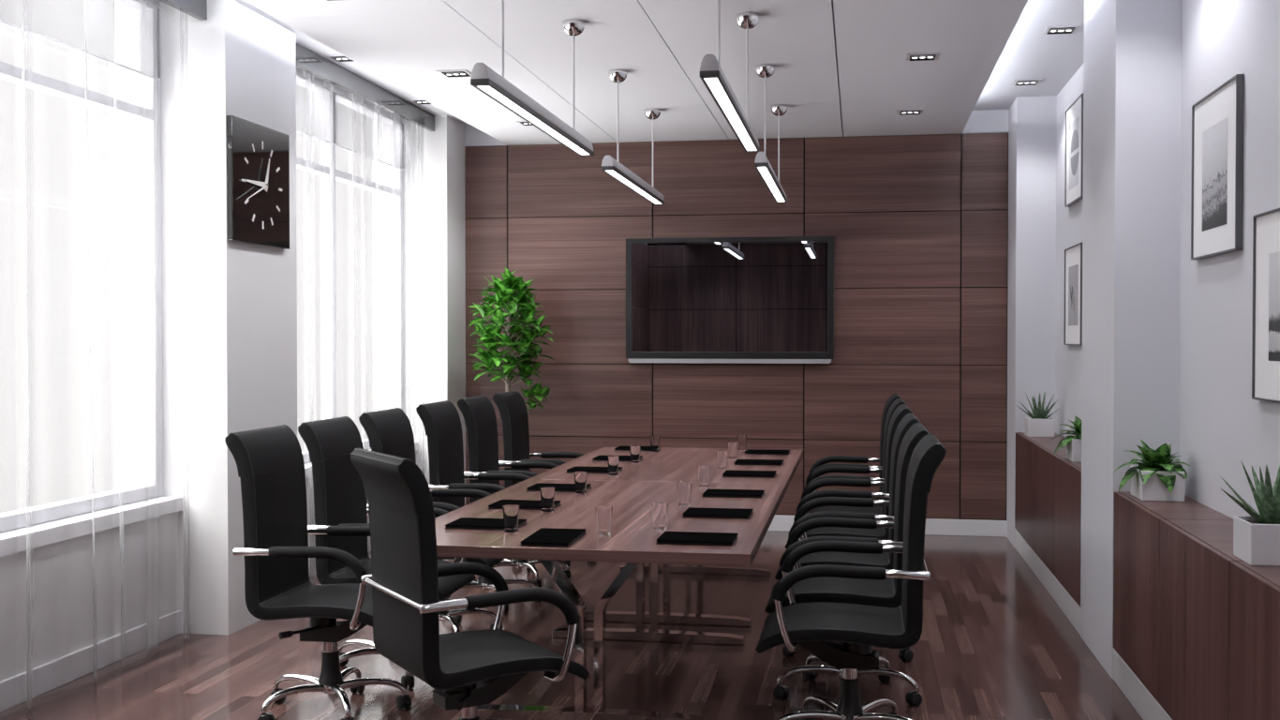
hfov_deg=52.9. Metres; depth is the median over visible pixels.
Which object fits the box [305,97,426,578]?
sheer curtain
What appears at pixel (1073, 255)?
framed picture
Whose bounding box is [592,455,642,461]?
notepad
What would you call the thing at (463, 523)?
notepad
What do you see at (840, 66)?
ceiling
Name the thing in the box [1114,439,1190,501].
hosta
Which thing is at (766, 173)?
diffuser
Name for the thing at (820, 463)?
office chair
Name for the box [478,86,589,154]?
diffuser
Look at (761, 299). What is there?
television
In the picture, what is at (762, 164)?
pendant lamp
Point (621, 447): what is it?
notepad
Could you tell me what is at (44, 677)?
baseboard
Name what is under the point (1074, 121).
print
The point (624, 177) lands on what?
diffuser
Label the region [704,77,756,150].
diffuser
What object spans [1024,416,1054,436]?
pot
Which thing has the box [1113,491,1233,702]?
cabinet
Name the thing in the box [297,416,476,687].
office chair
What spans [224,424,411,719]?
office chair
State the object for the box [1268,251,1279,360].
print
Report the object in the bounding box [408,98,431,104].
recessed light
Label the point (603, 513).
drinking glass
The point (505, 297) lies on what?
potted ficus
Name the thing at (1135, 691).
baseboard
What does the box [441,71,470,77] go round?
bulb
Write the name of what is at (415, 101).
bulb
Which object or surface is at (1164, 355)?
wall
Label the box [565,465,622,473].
notepad
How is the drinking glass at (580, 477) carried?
on the conference table at (632, 537)
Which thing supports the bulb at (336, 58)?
on the recessed light at (336, 57)
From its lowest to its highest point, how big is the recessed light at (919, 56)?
0.010 m
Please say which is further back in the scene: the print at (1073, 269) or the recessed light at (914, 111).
the recessed light at (914, 111)
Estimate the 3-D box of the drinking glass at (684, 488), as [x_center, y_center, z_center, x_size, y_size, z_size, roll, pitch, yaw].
[0.195,0.589,5.656,0.064,0.098,0.064,0,1,10]
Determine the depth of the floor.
5.81 m
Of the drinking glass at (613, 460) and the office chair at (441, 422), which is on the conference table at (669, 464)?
the drinking glass at (613, 460)
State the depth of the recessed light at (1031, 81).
8.50 m
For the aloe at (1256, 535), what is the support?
on the cabinet at (1254, 684)
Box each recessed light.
[325,54,354,61]
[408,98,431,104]
[436,69,471,77]
[516,120,532,125]
[896,108,923,115]
[905,52,939,60]
[1012,78,1042,85]
[1041,25,1080,34]
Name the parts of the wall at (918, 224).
wood panel, wood panel, wood panel, wood panel, wood panel, wood panel, wood panel, wood panel, wood panel, wood panel, wood panel, wood panel, wood panel, wood panel, wood panel, wood panel, wood panel, wood panel, wood panel, wood panel, wood panel, wood panel, wood panel, wood panel, wood panel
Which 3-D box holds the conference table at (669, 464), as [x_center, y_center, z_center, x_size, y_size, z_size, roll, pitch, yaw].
[0.243,0.979,7.600,1.344,0.748,2.030,0,1,10]
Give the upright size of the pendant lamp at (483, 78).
0.604 m
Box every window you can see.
[0,0,183,556]
[296,66,417,478]
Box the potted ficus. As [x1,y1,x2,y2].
[467,267,553,412]
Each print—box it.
[1068,264,1078,325]
[1069,116,1079,190]
[1201,117,1227,231]
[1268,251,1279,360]
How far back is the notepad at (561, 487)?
6.21 m
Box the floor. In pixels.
[0,530,1143,719]
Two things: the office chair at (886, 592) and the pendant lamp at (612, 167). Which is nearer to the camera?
the office chair at (886, 592)
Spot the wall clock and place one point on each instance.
(258, 156)
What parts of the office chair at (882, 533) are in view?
armrest, armrest, seat, backrest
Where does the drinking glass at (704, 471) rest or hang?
on the conference table at (632, 537)
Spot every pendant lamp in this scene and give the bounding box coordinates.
[470,0,594,156]
[601,69,664,204]
[699,0,759,151]
[754,63,787,202]
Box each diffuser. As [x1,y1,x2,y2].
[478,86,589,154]
[606,170,660,203]
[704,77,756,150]
[757,166,784,201]
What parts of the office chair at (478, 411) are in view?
backrest, arm, armrest, arm, armrest, arm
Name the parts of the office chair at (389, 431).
backrest, armrest, arm, armrest, arm post, seat, arm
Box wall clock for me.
[226,115,289,249]
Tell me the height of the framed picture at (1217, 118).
0.630 m
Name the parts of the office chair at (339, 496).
backrest, armrest, arm, arm, seat, armrest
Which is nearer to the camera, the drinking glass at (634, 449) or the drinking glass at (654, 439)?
the drinking glass at (634, 449)
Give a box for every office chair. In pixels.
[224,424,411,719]
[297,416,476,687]
[349,446,589,719]
[358,407,504,631]
[416,400,538,612]
[457,395,571,587]
[492,390,583,567]
[755,433,946,719]
[764,422,929,706]
[774,412,920,661]
[784,403,911,549]
[792,397,907,524]
[805,392,901,506]
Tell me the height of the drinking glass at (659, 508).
0.098 m
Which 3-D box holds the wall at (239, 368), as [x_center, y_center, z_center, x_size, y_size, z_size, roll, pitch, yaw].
[-2.622,-0.188,4.863,0.596,3.180,11.113,0,1,10]
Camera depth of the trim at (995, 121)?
9.60 m
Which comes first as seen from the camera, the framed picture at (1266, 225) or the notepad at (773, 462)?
the framed picture at (1266, 225)
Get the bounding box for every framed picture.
[1063,241,1082,344]
[1064,93,1083,207]
[1190,74,1244,260]
[1251,207,1279,402]
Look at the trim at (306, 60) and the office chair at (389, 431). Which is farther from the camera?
the trim at (306, 60)
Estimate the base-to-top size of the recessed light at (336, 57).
0.010 m
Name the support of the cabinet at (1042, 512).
attached to the wall at (1164, 355)
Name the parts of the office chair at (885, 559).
armrest, armrest, seat, backrest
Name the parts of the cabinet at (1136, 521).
door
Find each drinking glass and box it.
[502,504,519,532]
[540,487,555,511]
[574,471,587,492]
[595,506,612,534]
[607,455,619,475]
[629,445,640,462]
[650,435,659,451]
[651,501,668,529]
[677,481,691,506]
[697,465,710,486]
[716,450,728,469]
[728,441,738,458]
[737,434,746,449]
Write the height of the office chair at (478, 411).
1.123 m
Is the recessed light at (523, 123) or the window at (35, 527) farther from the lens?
the recessed light at (523, 123)
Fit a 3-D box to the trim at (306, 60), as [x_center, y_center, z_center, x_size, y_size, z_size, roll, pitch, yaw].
[-1.801,-1.780,8.499,0.035,0.122,2.650,0,1,10]
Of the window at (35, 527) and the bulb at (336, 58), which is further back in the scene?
the bulb at (336, 58)
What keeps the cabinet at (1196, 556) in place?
attached to the wall at (1164, 355)
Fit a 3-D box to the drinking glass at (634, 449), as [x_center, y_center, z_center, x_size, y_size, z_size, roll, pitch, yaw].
[-0.028,0.555,7.591,0.064,0.098,0.064,0,1,10]
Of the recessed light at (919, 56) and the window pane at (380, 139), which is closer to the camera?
the recessed light at (919, 56)
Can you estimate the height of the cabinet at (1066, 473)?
0.683 m
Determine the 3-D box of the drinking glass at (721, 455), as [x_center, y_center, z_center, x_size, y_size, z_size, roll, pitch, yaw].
[0.462,0.562,7.224,0.064,0.098,0.064,0,1,10]
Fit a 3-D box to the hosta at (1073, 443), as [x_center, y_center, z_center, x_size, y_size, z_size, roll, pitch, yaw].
[2.401,0.425,6.994,0.301,0.239,0.295,-1,1,-41]
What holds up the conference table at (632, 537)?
on the floor
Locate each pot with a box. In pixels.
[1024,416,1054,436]
[1066,438,1081,461]
[1131,465,1184,501]
[1233,515,1279,565]
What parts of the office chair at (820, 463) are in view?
armrest, armrest, backrest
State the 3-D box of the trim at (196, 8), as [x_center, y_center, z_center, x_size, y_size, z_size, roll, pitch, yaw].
[-2.385,-1.721,5.069,0.035,0.122,2.650,0,1,10]
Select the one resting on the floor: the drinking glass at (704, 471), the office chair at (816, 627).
the office chair at (816, 627)
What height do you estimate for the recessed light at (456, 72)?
0.010 m
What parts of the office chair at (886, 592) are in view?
arm, arm, armrest, armrest, seat, arm, arm, backrest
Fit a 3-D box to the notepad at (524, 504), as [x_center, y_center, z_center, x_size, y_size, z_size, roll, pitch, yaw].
[-0.502,0.631,5.610,0.274,0.015,0.210,0,1,10]
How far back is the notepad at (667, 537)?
4.62 m
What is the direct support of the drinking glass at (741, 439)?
on the conference table at (669, 464)
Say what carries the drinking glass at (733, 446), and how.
on the conference table at (669, 464)
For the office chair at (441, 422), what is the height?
1.123 m
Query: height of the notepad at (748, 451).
0.015 m
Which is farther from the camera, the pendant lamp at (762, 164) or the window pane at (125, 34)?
the pendant lamp at (762, 164)
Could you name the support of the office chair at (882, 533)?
on the floor
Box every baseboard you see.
[0,535,371,712]
[767,514,1006,536]
[1014,528,1172,719]
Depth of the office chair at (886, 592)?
5.22 m
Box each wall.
[0,0,465,681]
[464,132,1008,520]
[1006,0,1279,678]
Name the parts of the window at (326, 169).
sill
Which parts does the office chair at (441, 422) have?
backrest, arm, armrest, arm, armrest, arm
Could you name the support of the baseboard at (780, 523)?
attached to the wall at (918, 224)
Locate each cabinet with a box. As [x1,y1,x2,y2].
[1014,431,1064,547]
[1031,442,1066,573]
[1053,454,1081,607]
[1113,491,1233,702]
[1159,519,1243,719]
[1228,561,1279,719]
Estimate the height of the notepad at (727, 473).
0.015 m
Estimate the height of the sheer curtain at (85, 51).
3.094 m
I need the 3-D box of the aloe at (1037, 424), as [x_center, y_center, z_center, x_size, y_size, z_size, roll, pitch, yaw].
[2.712,0.362,8.734,0.265,0.306,0.277,1,1,34]
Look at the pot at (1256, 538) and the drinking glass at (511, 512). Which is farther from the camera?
the drinking glass at (511, 512)
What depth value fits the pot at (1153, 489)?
5.24 m
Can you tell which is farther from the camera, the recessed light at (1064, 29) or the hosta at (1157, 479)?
the recessed light at (1064, 29)
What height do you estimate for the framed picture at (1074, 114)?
0.630 m
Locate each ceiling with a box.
[243,0,1027,145]
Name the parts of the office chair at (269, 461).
backrest, arm, arm, lever, seat, armrest, arm, armrest, arm, arm post, arm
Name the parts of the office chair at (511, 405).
backrest, armrest, armrest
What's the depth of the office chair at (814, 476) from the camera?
7.65 m
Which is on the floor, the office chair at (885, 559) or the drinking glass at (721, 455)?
the office chair at (885, 559)
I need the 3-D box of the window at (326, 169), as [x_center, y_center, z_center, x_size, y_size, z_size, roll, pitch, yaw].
[-2.057,-0.556,8.574,0.262,2.551,2.670,0,1,10]
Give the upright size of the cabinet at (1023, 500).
0.683 m
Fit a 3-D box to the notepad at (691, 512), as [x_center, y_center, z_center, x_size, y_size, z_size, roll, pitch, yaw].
[0.325,0.636,5.343,0.274,0.015,0.210,0,1,10]
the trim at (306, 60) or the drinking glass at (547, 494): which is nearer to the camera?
the drinking glass at (547, 494)
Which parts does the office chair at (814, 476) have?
armrest, seat, armrest, backrest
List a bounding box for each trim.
[158,0,207,20]
[295,42,434,131]
[464,109,1008,146]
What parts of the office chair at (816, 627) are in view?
arm post, arm post, arm, arm, armrest, armrest, seat, arm, arm, arm, backrest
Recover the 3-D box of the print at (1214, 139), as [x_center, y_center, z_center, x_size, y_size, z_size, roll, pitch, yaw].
[2.203,-0.704,4.934,0.001,0.395,0.356,0,1,10]
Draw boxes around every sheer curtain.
[21,0,189,695]
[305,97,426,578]
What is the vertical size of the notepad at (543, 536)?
0.015 m
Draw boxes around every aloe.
[1017,390,1058,436]
[1220,461,1279,565]
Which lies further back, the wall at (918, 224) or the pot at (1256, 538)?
the wall at (918, 224)
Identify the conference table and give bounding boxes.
[434,478,786,719]
[528,446,803,625]
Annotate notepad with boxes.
[444,517,527,530]
[488,499,561,509]
[520,527,586,547]
[526,482,591,491]
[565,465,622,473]
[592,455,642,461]
[614,445,660,450]
[655,531,738,546]
[682,506,753,519]
[702,488,764,498]
[722,469,776,477]
[733,459,783,465]
[744,448,789,454]
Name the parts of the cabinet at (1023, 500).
door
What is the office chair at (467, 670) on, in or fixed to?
on the floor
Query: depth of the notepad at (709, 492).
5.95 m
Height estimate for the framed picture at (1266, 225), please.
0.630 m
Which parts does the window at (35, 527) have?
sill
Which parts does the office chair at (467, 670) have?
backrest, lever, armrest, arm post, seat, armrest, arm post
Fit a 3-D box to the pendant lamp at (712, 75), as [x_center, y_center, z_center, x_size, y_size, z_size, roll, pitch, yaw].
[0.404,-1.321,5.474,0.113,0.604,1.880,0,1,10]
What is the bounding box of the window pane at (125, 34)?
[0,0,160,81]
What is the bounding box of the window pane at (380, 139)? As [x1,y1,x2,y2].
[296,74,403,170]
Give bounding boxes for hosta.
[1052,415,1081,461]
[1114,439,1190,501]
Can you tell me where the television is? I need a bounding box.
[625,235,833,363]
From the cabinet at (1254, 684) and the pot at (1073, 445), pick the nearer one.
the cabinet at (1254, 684)

